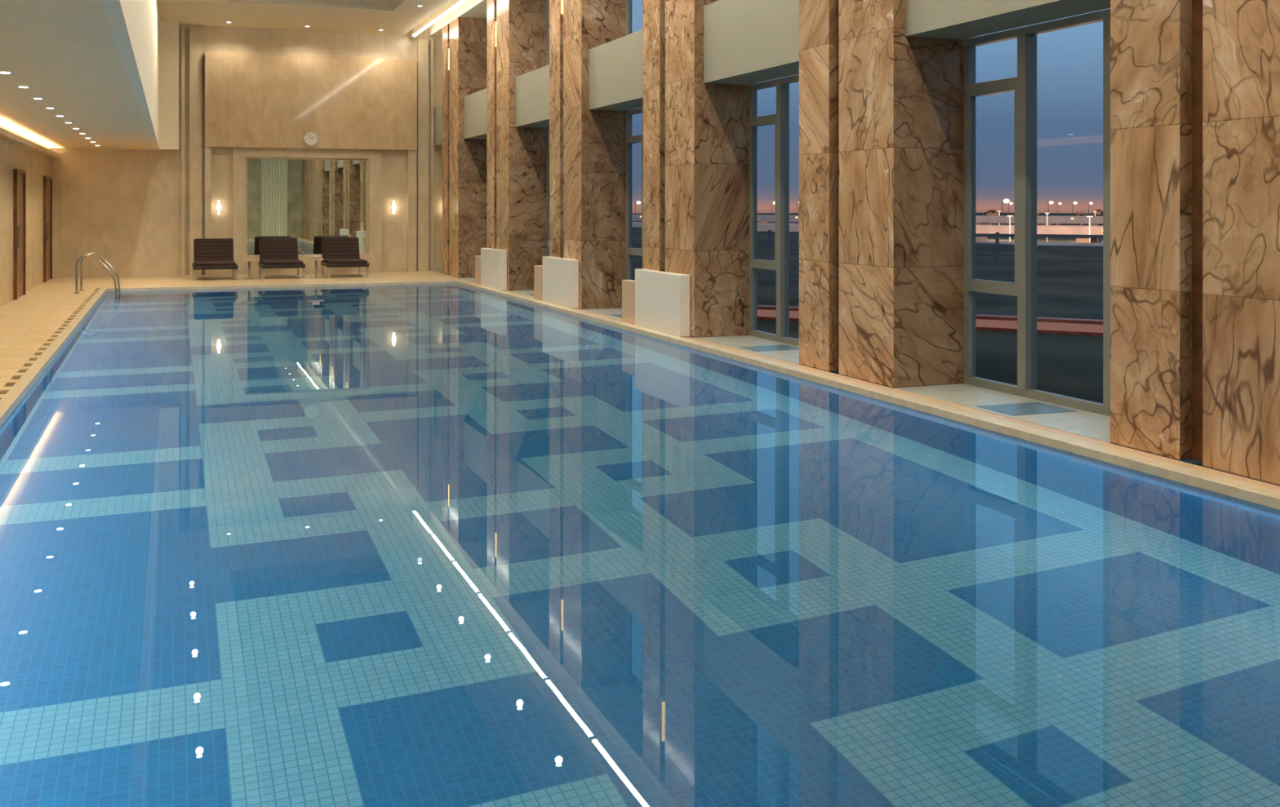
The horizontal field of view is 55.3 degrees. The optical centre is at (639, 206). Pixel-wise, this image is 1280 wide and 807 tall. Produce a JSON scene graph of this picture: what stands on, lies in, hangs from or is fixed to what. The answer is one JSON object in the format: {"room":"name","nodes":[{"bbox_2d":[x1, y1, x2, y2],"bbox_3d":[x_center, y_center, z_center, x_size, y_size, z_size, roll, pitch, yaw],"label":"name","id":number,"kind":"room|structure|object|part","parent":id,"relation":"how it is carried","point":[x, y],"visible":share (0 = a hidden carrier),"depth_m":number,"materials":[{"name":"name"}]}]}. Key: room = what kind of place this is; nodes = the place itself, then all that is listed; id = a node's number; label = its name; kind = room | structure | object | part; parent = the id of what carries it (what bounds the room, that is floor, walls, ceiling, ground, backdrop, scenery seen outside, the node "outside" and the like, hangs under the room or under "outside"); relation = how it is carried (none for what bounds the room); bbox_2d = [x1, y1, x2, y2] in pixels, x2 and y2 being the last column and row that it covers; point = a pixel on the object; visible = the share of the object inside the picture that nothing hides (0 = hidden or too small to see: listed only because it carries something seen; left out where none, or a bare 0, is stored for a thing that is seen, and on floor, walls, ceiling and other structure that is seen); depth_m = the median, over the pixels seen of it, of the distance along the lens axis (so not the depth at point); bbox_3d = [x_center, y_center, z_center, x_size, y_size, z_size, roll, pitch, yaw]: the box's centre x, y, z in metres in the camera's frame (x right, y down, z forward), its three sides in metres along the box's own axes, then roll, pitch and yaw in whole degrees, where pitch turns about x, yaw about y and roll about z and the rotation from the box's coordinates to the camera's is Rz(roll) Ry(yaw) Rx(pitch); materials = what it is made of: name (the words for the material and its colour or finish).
{"room":"indoor swimming pool","nodes":[
{"label":"indoor swimming pool","id":0,"kind":"room"},
{"bbox_2d":[0,124,51,307],"bbox_3d":[-7.678,-0.015,12.431,0.200,3.330,33.700,0,0,-21],"label":"wall","id":1,"kind":"structure","parent":0,"point":[12,156],"depth_m":23.45,"materials":[{"name":"stone"}]},
{"bbox_2d":[13,168,26,299],"bbox_3d":[-11.239,0.495,22.177,0.082,2.310,1.350,0,0,-21],"label":"door","id":2,"kind":"structure","parent":1,"relation":"in","point":[19,175],"depth_m":22.09,"materials":[{"name":"brown wood"}]},
{"bbox_3d":[-11.041,0.550,21.701,0.052,0.400,0.024,0,0,-21],"label":"handle","id":3,"kind":"part","parent":2,"relation":"part of","materials":[{"name":"metal"}]},
{"bbox_2d":[0,127,60,158],"bbox_3d":[-7.500,-1.150,12.499,0.180,0.100,33.700,0,0,-21],"label":"trim","id":4,"kind":"structure","parent":1,"relation":"attached to","point":[5,135],"depth_m":22.23,"materials":[{"name":"wood"}]},
{"bbox_2d":[43,175,52,282],"bbox_3d":[-13.116,0.495,27.107,0.082,2.310,1.400,0,0,-21],"label":"door","id":5,"kind":"structure","parent":1,"relation":"in","point":[47,180],"depth_m":27.07,"materials":[{"name":"brown wood"}]},
{"bbox_3d":[-12.910,0.550,26.608,0.052,0.400,0.024,0,0,-21],"label":"handle","id":6,"kind":"part","parent":5,"relation":"part of","materials":[{"name":"metal"}]},
{"bbox_2d":[0,0,178,150],"bbox_3d":[-6.299,-2.840,12.957,2.750,3.020,33.700,0,0,-21],"label":"ceiling","id":7,"kind":"structure","parent":0,"point":[111,67],"depth_m":13.82,"materials":[{"name":"white paint"}]},
{"bbox_2d":[0,70,13,73],"bbox_3d":[-6.263,-1.320,12.061,0.160,0.020,0.160,0,0,-21],"label":"recessed light","id":8,"kind":"object","parent":7,"relation":"in","point":[1,71],"visible":1,"depth_m":12.03,"materials":[{"name":"white paint"}]},
{"bbox_2d":[15,84,31,88],"bbox_3d":[-6.815,-1.320,13.509,0.160,0.020,0.160,0,0,-21],"label":"recessed light","id":9,"kind":"object","parent":7,"relation":"in","point":[16,86],"visible":1,"depth_m":13.47,"materials":[{"name":"white paint"}]},
{"bbox_2d":[31,97,44,99],"bbox_3d":[-7.366,-1.320,14.958,0.160,0.020,0.160,0,0,-21],"label":"recessed light","id":10,"kind":"object","parent":7,"relation":"in","point":[35,98],"visible":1,"depth_m":14.93,"materials":[{"name":"white paint"}]},
{"bbox_2d":[51,23,442,277],"bbox_3d":[-9.155,-1.550,30.007,9.950,6.400,0.200,0,0,-21],"label":"wall","id":11,"kind":"structure","parent":0,"point":[123,206],"depth_m":29.17,"materials":[{"name":"beige stone"}]},
{"bbox_2d":[216,200,221,214],"bbox_3d":[-10.144,0.030,29.443,0.120,0.340,0.150,0,0,-21],"label":"wall sconce","id":12,"kind":"object","parent":11,"relation":"attached to","point":[218,203],"visible":1,"depth_m":29.40,"materials":[{"name":"glass"}]},
{"bbox_2d":[181,27,433,275],"bbox_3d":[-8.094,-1.300,30.186,6.040,5.900,0.220,0,0,-21],"label":"trim","id":13,"kind":"structure","parent":11,"relation":"attached to","point":[239,154],"depth_m":29.92,"materials":[{"name":"beige stone"}]},
{"bbox_2d":[245,157,368,257],"bbox_3d":[-8.203,0.020,30.234,2.950,2.420,0.050,0,0,-21],"label":"wall mirror","id":14,"kind":"object","parent":11,"relation":"attached to","point":[309,201],"visible":1,"depth_m":30.23,"materials":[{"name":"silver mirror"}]},
{"bbox_2d":[204,51,417,150],"bbox_3d":[-8.056,-2.555,30.157,5.050,2.270,0.300,0,0,-21],"label":"wall panel","id":15,"kind":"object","parent":11,"relation":"attached to","point":[252,100],"depth_m":29.97,"materials":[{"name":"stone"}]},
{"bbox_2d":[303,131,319,146],"bbox_3d":[-8.064,-1.650,29.966,0.370,0.370,0.052,0,0,-21],"label":"wall clock","id":16,"kind":"object","parent":11,"relation":"attached to","point":[310,138],"visible":1,"depth_m":29.95,"materials":[{"name":"white paint"}]},
{"bbox_2d":[391,200,395,213],"bbox_3d":[-6.228,0.030,30.934,0.120,0.340,0.150,0,0,-21],"label":"wall sconce","id":17,"kind":"object","parent":11,"relation":"attached to","point":[393,204],"visible":1,"depth_m":30.90,"materials":[{"name":"glass"}]},
{"bbox_2d":[434,105,442,146],"bbox_3d":[-4.704,-2.035,30.712,0.610,0.970,1.650,0,0,-21],"label":"trim","id":18,"kind":"structure","parent":11,"relation":"attached to","point":[437,110],"depth_m":30.91,"materials":[{"name":"beige paint"}]},
{"bbox_2d":[157,0,486,36],"bbox_3d":[-1.944,-4.550,14.615,7.430,0.400,33.700,0,0,-21],"label":"ceiling","id":19,"kind":"structure","parent":0,"point":[396,17],"depth_m":27.59,"materials":[{"name":"white paint"}]},
{"bbox_2d":[411,14,431,36],"bbox_3d":[-5.312,-4.465,29.849,0.100,0.370,2.330,0,0,-21],"label":"light strip","id":20,"kind":"object","parent":19,"relation":"attached to","point":[423,25],"visible":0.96,"depth_m":29.79,"materials":[{"name":"white paint"}]},
{"bbox_2d":[430,0,453,24],"bbox_3d":[-4.472,-4.465,27.644,0.100,0.370,2.330,0,0,-21],"label":"light strip","id":21,"kind":"object","parent":19,"relation":"attached to","point":[444,10],"visible":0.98,"depth_m":27.60,"materials":[{"name":"white paint"}]},
{"bbox_2d":[451,0,466,8],"bbox_3d":[-3.632,-4.465,25.438,0.100,0.370,2.330,0,0,-21],"label":"light strip","id":22,"kind":"object","parent":19,"relation":"attached to","point":[455,2],"visible":1,"depth_m":26.16,"materials":[{"name":"white paint"}]},
{"bbox_2d":[442,17,486,278],"bbox_3d":[-4.100,-1.350,29.096,0.850,6.000,1.800,0,0,-21],"label":"marble pillar","id":23,"kind":"structure","parent":0,"point":[464,160],"depth_m":28.28,"materials":[{"name":"brown stone"}]},
{"bbox_2d":[463,88,486,139],"bbox_3d":[-3.281,-2.035,26.974,0.610,0.970,2.750,0,0,-21],"label":"trim","id":24,"kind":"structure","parent":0,"point":[474,104],"depth_m":27.14,"materials":[{"name":"beige paint"}]},
{"bbox_2d":[486,0,549,290],"bbox_3d":[-2.480,-1.350,24.844,0.850,6.000,1.800,0,0,-21],"label":"marble pillar","id":25,"kind":"structure","parent":0,"point":[516,157],"depth_m":24.03,"materials":[{"name":"brown stone"}]},
{"bbox_2d":[495,21,496,46],"bbox_3d":[-2.895,-3.500,24.873,0.105,0.600,0.100,0,0,-21],"label":"wall lamp","id":26,"kind":"object","parent":25,"relation":"attached to","point":[495,21],"visible":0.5,"depth_m":24.83,"materials":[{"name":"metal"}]},
{"bbox_2d":[546,0,549,65],"bbox_3d":[-1.320,-3.435,22.852,0.120,1.830,2.750,0,0,-21],"label":"window","id":27,"kind":"structure","parent":25,"relation":"attached to","point":[547,1],"depth_m":24.07,"materials":[{"name":"grey metal"}]},
{"bbox_2d":[515,64,549,127],"bbox_3d":[-1.661,-2.035,22.722,0.610,0.970,2.750,0,0,-21],"label":"trim","id":28,"kind":"structure","parent":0,"point":[532,87],"depth_m":22.80,"materials":[{"name":"beige paint"}]},
{"bbox_2d":[549,0,631,309],"bbox_3d":[-0.861,-1.350,20.592,0.850,6.000,1.800,0,0,-21],"label":"marble pillar","id":29,"kind":"structure","parent":0,"point":[588,147],"depth_m":19.81,"materials":[{"name":"brown stone"}]},
{"bbox_2d":[561,0,563,13],"bbox_3d":[-1.276,-3.500,20.621,0.105,0.600,0.100,0,0,-21],"label":"wall lamp","id":30,"kind":"object","parent":29,"relation":"attached to","point":[562,0],"visible":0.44,"depth_m":20.59,"materials":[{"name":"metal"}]},
{"bbox_2d":[0,270,1202,463],"bbox_3d":[-3.098,1.774,14.175,9.600,0.253,33.700,0,0,-21],"label":"floor","id":31,"kind":"structure","parent":0,"point":[23,319],"depth_m":16.16,"materials":[{"name":"tile"}]},
{"bbox_2d":[74,253,119,295],"bbox_3d":[-10.448,1.780,23.575,0.785,1.740,0.990,0,0,-21],"label":"pool ladder","id":32,"kind":"object","parent":31,"relation":"on","point":[91,255],"visible":0.55,"depth_m":23.26,"materials":[{"name":"metal"}]},
{"bbox_2d":[192,238,238,280],"bbox_3d":[-9.716,1.204,27.925,0.940,0.893,1.608,0,0,-21],"label":"lounge chair","id":33,"kind":"object","parent":31,"relation":"on","point":[208,253],"visible":1,"depth_m":28.37,"materials":[{"name":"wicker"}]},
{"bbox_3d":[-9.859,1.530,27.079,0.050,0.240,0.050,0,0,-21],"label":"leg","id":34,"kind":"part","parent":33,"relation":"part of","materials":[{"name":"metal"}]},
{"bbox_3d":[-9.943,1.100,28.523,0.880,0.655,0.329,0,0,-21],"label":"backrest","id":35,"kind":"part","parent":33,"relation":"part of","materials":[{"name":"wicker"}]},
{"bbox_2d":[195,238,232,261],"bbox_3d":[-9.926,1.030,28.478,0.820,0.545,0.297,0,0,-21],"label":"cushion","id":36,"kind":"object","parent":33,"relation":"on","point":[206,249],"depth_m":28.45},
{"bbox_2d":[194,260,235,266],"bbox_3d":[-9.655,1.290,27.767,0.860,0.060,1.230,0,0,-21],"label":"seat cushion","id":37,"kind":"object","parent":33,"relation":"on","point":[197,263],"depth_m":27.30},
{"bbox_3d":[-9.687,1.365,27.851,0.940,0.090,1.450,0,0,-21],"label":"seat frame","id":38,"kind":"part","parent":33,"relation":"part of","materials":[{"name":"wicker"}]},
{"bbox_3d":[-9.046,1.530,27.389,0.050,0.240,0.050,0,0,-21],"label":"leg","id":39,"kind":"part","parent":33,"relation":"part of","materials":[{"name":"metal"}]},
{"bbox_2d":[240,259,257,279],"bbox_3d":[-8.828,1.430,27.616,0.360,0.440,0.360,0,0,-21],"label":"side table","id":40,"kind":"object","parent":31,"relation":"on","point":[248,260],"visible":1,"depth_m":27.59,"materials":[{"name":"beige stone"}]},
{"bbox_2d":[257,237,305,279],"bbox_3d":[-8.351,1.204,28.445,0.940,0.893,1.608,0,0,-21],"label":"lounge chair","id":41,"kind":"object","parent":31,"relation":"on","point":[274,253],"visible":1,"depth_m":28.88,"materials":[{"name":"wicker"}]},
{"bbox_3d":[-8.957,1.530,28.814,0.050,0.240,0.050,0,0,-21],"label":"leg","id":42,"kind":"part","parent":41,"relation":"part of","materials":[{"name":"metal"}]},
{"bbox_3d":[-8.495,1.530,27.599,0.050,0.240,0.050,0,0,-21],"label":"leg","id":43,"kind":"part","parent":41,"relation":"part of","materials":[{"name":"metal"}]},
{"bbox_3d":[-8.579,1.100,29.043,0.880,0.655,0.329,0,0,-21],"label":"backrest","id":44,"kind":"part","parent":41,"relation":"part of","materials":[{"name":"wicker"}]},
{"bbox_2d":[260,237,297,259],"bbox_3d":[-8.562,1.030,28.998,0.820,0.545,0.297,0,0,-21],"label":"cushion","id":45,"kind":"object","parent":41,"relation":"on","point":[270,248],"depth_m":28.96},
{"bbox_3d":[-8.323,1.365,28.371,0.940,0.090,1.450,0,0,-21],"label":"seat frame","id":46,"kind":"part","parent":41,"relation":"part of","materials":[{"name":"wicker"}]},
{"bbox_2d":[260,259,303,264],"bbox_3d":[-8.291,1.290,28.286,0.860,0.060,1.230,0,0,-21],"label":"seat cushion","id":47,"kind":"object","parent":41,"relation":"on","point":[263,261],"depth_m":27.81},
{"bbox_3d":[-7.681,1.530,27.909,0.050,0.240,0.050,0,0,-21],"label":"leg","id":48,"kind":"part","parent":41,"relation":"part of","materials":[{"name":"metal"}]},
{"bbox_2d":[307,258,324,278],"bbox_3d":[-7.454,1.430,28.140,0.360,0.440,0.360,0,0,-21],"label":"side table","id":49,"kind":"object","parent":31,"relation":"on","point":[315,260],"visible":1,"depth_m":28.10,"materials":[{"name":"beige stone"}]},
{"bbox_2d":[312,255,319,258],"bbox_3d":[-7.454,1.170,28.140,0.160,0.080,0.080,0,0,-21],"label":"rolled towel","id":50,"kind":"object","parent":49,"relation":"on","point":[313,256],"visible":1,"depth_m":28.11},
{"bbox_2d":[320,237,368,278],"bbox_3d":[-7.005,1.204,28.957,0.940,0.893,1.608,0,0,-21],"label":"lounge chair","id":51,"kind":"object","parent":31,"relation":"on","point":[337,252],"visible":1,"depth_m":29.39,"materials":[{"name":"wicker"}]},
{"bbox_3d":[-7.612,1.530,29.326,0.050,0.240,0.050,0,0,-21],"label":"leg","id":52,"kind":"part","parent":51,"relation":"part of","materials":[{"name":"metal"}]},
{"bbox_3d":[-7.149,1.530,28.111,0.050,0.240,0.050,0,0,-21],"label":"leg","id":53,"kind":"part","parent":51,"relation":"part of","materials":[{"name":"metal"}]},
{"bbox_3d":[-7.233,1.100,29.555,0.880,0.655,0.329,0,0,-21],"label":"backrest","id":54,"kind":"part","parent":51,"relation":"part of","materials":[{"name":"wicker"}]},
{"bbox_2d":[323,237,359,258],"bbox_3d":[-7.216,1.030,29.510,0.820,0.545,0.297,0,0,-21],"label":"cushion","id":55,"kind":"object","parent":51,"relation":"on","point":[333,247],"depth_m":29.47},
{"bbox_3d":[-6.977,1.365,28.883,0.940,0.090,1.450,0,0,-21],"label":"seat frame","id":56,"kind":"part","parent":51,"relation":"part of","materials":[{"name":"wicker"}]},
{"bbox_2d":[324,258,367,263],"bbox_3d":[-6.945,1.290,28.799,0.860,0.060,1.230,0,0,-21],"label":"seat cushion","id":57,"kind":"object","parent":51,"relation":"on","point":[326,260],"depth_m":28.31,"materials":[{"name":"brown fabric"}]},
{"bbox_3d":[-6.336,1.530,28.421,0.050,0.240,0.050,0,0,-21],"label":"leg","id":58,"kind":"part","parent":51,"relation":"part of","materials":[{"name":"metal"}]},
{"bbox_2d":[546,127,549,256],"bbox_3d":[-1.320,0.050,22.852,0.120,3.200,2.750,0,0,-21],"label":"window","id":59,"kind":"structure","parent":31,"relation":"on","point":[547,128],"depth_m":24.06,"materials":[{"name":"grey metal"}]},
{"bbox_2d":[626,106,643,279],"bbox_3d":[0.299,0.050,18.600,0.120,3.200,2.750,0,0,-21],"label":"window","id":60,"kind":"structure","parent":31,"relation":"on","point":[630,140],"depth_m":19.81,"materials":[{"name":"grey metal"}]},
{"bbox_2d":[0,280,1279,806],"bbox_3d":[-2.914,2.365,13.748,7.540,1.470,25.830,0,0,-21],"label":"swimming pool","id":61,"kind":"object","parent":31,"relation":"in","point":[445,543],"visible":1,"depth_m":5.46,"materials":[{"name":"blue liquid"}]},
{"bbox_2d":[464,280,1279,491],"bbox_3d":[0.684,1.778,15.118,0.160,0.245,25.830,0,0,-21],"label":"trim","id":62,"kind":"structure","parent":31,"relation":"on","point":[1236,477],"depth_m":9.39,"materials":[{"name":"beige stone"}]},
{"bbox_2d":[475,255,480,284],"bbox_3d":[-3.342,1.350,25.704,0.140,0.600,0.500,0,0,-21],"label":"block","id":63,"kind":"object","parent":62,"relation":"on","point":[477,258],"visible":0.52,"depth_m":25.66,"materials":[{"name":"stone"}]},
{"bbox_2d":[480,248,506,290],"bbox_3d":[-2.958,1.260,24.694,0.140,0.780,1.620,0,0,-21],"label":"plinth","id":64,"kind":"object","parent":62,"relation":"on","point":[493,261],"visible":1,"depth_m":24.35,"materials":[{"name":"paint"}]},
{"bbox_2d":[533,265,542,301],"bbox_3d":[-1.723,1.350,21.451,0.140,0.600,0.500,0,0,-21],"label":"block","id":65,"kind":"object","parent":62,"relation":"on","point":[537,268],"visible":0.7,"depth_m":21.45,"materials":[{"name":"stone"}]},
{"bbox_2d":[542,256,578,308],"bbox_3d":[-1.339,1.260,20.442,0.140,0.780,1.620,0,0,-21],"label":"plinth","id":66,"kind":"object","parent":62,"relation":"on","point":[560,276],"visible":1,"depth_m":20.18,"materials":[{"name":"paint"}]},
{"bbox_2d":[622,280,635,324],"bbox_3d":[-0.104,1.350,17.200,0.140,0.600,0.500,0,0,-21],"label":"block","id":67,"kind":"object","parent":62,"relation":"on","point":[628,286],"visible":0.74,"depth_m":17.16,"materials":[{"name":"stone"}]},
{"bbox_2d":[635,268,689,337],"bbox_3d":[0.281,1.260,16.190,0.140,0.780,1.620,0,0,-21],"label":"plinth","id":68,"kind":"object","parent":62,"relation":"on","point":[662,299],"visible":1,"depth_m":15.94,"materials":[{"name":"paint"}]},
{"bbox_2d":[643,0,754,337],"bbox_3d":[0.759,-1.350,16.340,0.850,6.000,1.800,0,0,-21],"label":"marble pillar","id":69,"kind":"structure","parent":0,"point":[695,132],"depth_m":15.58,"materials":[{"name":"brown stone"}]},
{"bbox_2d":[589,29,643,111],"bbox_3d":[-0.042,-2.035,18.470,0.610,0.970,2.750,0,0,-21],"label":"trim","id":70,"kind":"structure","parent":69,"relation":"attached to","point":[615,66],"depth_m":18.46,"materials":[{"name":"beige paint"}]},
{"bbox_2d":[626,0,643,35],"bbox_3d":[0.299,-3.435,18.600,0.120,1.830,2.750,0,0,-21],"label":"window","id":71,"kind":"structure","parent":69,"relation":"attached to","point":[628,2],"depth_m":19.82,"materials":[{"name":"grey metal"}]},
{"bbox_2d":[799,0,971,387],"bbox_3d":[2.378,-1.350,12.088,0.850,6.000,1.800,0,0,-21],"label":"marble pillar","id":72,"kind":"structure","parent":0,"point":[882,107],"depth_m":11.36,"materials":[{"name":"brown stone"}]},
{"bbox_2d":[703,0,799,84],"bbox_3d":[1.578,-2.035,14.218,0.610,0.970,2.750,0,0,-21],"label":"beam","id":73,"kind":"structure","parent":72,"relation":"attached to","point":[746,42],"depth_m":14.25,"materials":[{"name":"beige paint"}]},
{"bbox_2d":[748,74,799,346],"bbox_3d":[1.919,0.050,14.348,0.120,3.200,2.750,0,0,-21],"label":"window","id":74,"kind":"structure","parent":72,"relation":"attached to","point":[780,120],"depth_m":14.86,"materials":[{"name":"grey metal"}]},
{"bbox_2d":[1110,0,1279,485],"bbox_3d":[3.998,-1.350,7.836,0.850,6.000,1.800,0,0,-21],"label":"marble pillar","id":75,"kind":"structure","parent":0,"point":[1195,84],"depth_m":7.94,"materials":[{"name":"brown stone"}]},
{"bbox_2d":[906,0,1110,39],"bbox_3d":[3.197,-2.035,9.966,0.610,0.970,2.750,0,0,-21],"label":"trim","id":76,"kind":"structure","parent":75,"relation":"attached to","point":[940,19],"depth_m":10.33,"materials":[{"name":"beige paint"}]},
{"bbox_2d":[964,8,1110,416],"bbox_3d":[3.538,0.050,10.096,0.120,3.200,2.750,0,0,-21],"label":"window","id":77,"kind":"structure","parent":75,"relation":"attached to","point":[1024,86],"depth_m":10.55,"materials":[{"name":"grey metal"}]},
{"label":"outside","id":78,"kind":"structure","parent":0,"visible":0},
{"bbox_2d":[631,213,1279,486],"bbox_3d":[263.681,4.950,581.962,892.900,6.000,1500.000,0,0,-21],"label":"ground","id":79,"kind":"structure","parent":78,"point":[1069,283],"depth_m":23.76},
{"bbox_2d":[631,222,1102,243],"bbox_3d":[56.178,5.200,170.958,360.000,4.900,10.500,0,0,31],"label":"overpass","id":80,"kind":"object","parent":79,"relation":"on","point":[980,228],"visible":0.02,"depth_m":168.41,"materials":[{"name":"concrete"}]},
{"bbox_2d":[631,230,1102,266],"bbox_3d":[26.464,1.400,31.457,86.000,1.100,0.108,0,0,29],"label":"guardrail","id":81,"kind":"object","parent":79,"relation":"on","point":[997,246],"visible":0.16,"depth_m":39.66,"materials":[{"name":"metal"}]},
{"bbox_3d":[4.630,1.400,43.634,0.100,1.100,0.100,0,0,29],"label":"post","id":82,"kind":"part","parent":81,"relation":"part of","materials":[{"name":"metal"}]},
{"bbox_3d":[11.617,1.400,39.737,0.100,1.100,0.100,0,0,29],"label":"post","id":83,"kind":"part","parent":81,"relation":"part of","materials":[{"name":"metal"}]},
{"bbox_2d":[631,214,1102,243],"bbox_3d":[79.599,4.800,242.206,440.000,5.700,10.501,0,0,27],"label":"overpass","id":84,"kind":"object","parent":79,"relation":"on","point":[980,220],"visible":0.1,"depth_m":240.59,"materials":[{"name":"concrete"}]},
{"bbox_2d":[756,305,1102,336],"bbox_3d":[14.675,1.840,14.176,32.500,0.220,0.321,0,0,29],"label":"kerb","id":85,"kind":"object","parent":79,"relation":"on","point":[983,322],"depth_m":18.92,"materials":[{"name":"concrete"}]},
{"bbox_2d":[982,209,999,225],"bbox_3d":[111.799,4.464,389.037,3.631,6.373,3.631,0,0,-21],"label":"building","id":86,"kind":"structure","parent":79,"relation":"on","point":[990,212],"depth_m":387.67,"materials":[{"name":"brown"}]},
{"bbox_2d":[1001,199,1009,225],"bbox_3d":[103.251,2.785,345.589,2.550,9.730,1.800,0,0,-21],"label":"street lamp","id":87,"kind":"object","parent":79,"relation":"on","point":[1006,201],"visible":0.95,"depth_m":345.14,"materials":[{"name":"metal"}]},
{"bbox_2d":[1007,215,1012,241],"bbox_3d":[44.892,4.400,148.357,0.600,6.500,0.240,0,0,-21],"label":"street lamp","id":88,"kind":"object","parent":79,"relation":"on","point":[1007,215],"visible":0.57,"depth_m":148.30,"materials":[{"name":"metal"}]},
{"bbox_2d":[1004,213,1014,225],"bbox_3d":[116.982,4.969,383.168,3.664,5.362,3.664,0,0,-21],"label":"building","id":89,"kind":"structure","parent":79,"relation":"on","point":[1006,224],"depth_m":382.41,"materials":[{"name":"grey"}]},
{"bbox_2d":[975,241,1102,246],"bbox_3d":[39.008,5.650,118.705,300.000,4.000,10.500,0,0,26],"label":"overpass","id":90,"kind":"object","parent":79,"relation":"on","point":[1000,242],"visible":0.02,"depth_m":122.82,"materials":[{"name":"metal"}]},
{"bbox_2d":[1043,223,1066,225],"bbox_3d":[118.022,5.395,348.065,4.482,4.510,4.483,0,0,-21],"label":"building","id":91,"kind":"structure","parent":79,"relation":"on","point":[1043,224],"depth_m":346.15,"materials":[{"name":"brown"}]},
{"bbox_2d":[1073,212,1086,225],"bbox_3d":[143.801,4.810,399.690,2.727,5.680,2.727,0,0,-21],"label":"building","id":92,"kind":"structure","parent":79,"relation":"on","point":[1078,214],"depth_m":398.81,"materials":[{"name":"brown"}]},
{"bbox_2d":[1086,216,1092,243],"bbox_3d":[51.780,4.400,140.780,0.600,6.500,0.240,0,0,-21],"label":"street lamp","id":93,"kind":"object","parent":79,"relation":"on","point":[1086,216],"visible":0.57,"depth_m":140.72,"materials":[{"name":"metal"}]},
{"bbox_2d":[1092,209,1102,226],"bbox_3d":[153.908,4.403,410.684,2.605,6.494,2.605,0,0,-21],"label":"building","id":94,"kind":"structure","parent":79,"relation":"on","point":[1099,213],"depth_m":409.62,"materials":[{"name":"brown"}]}
]}

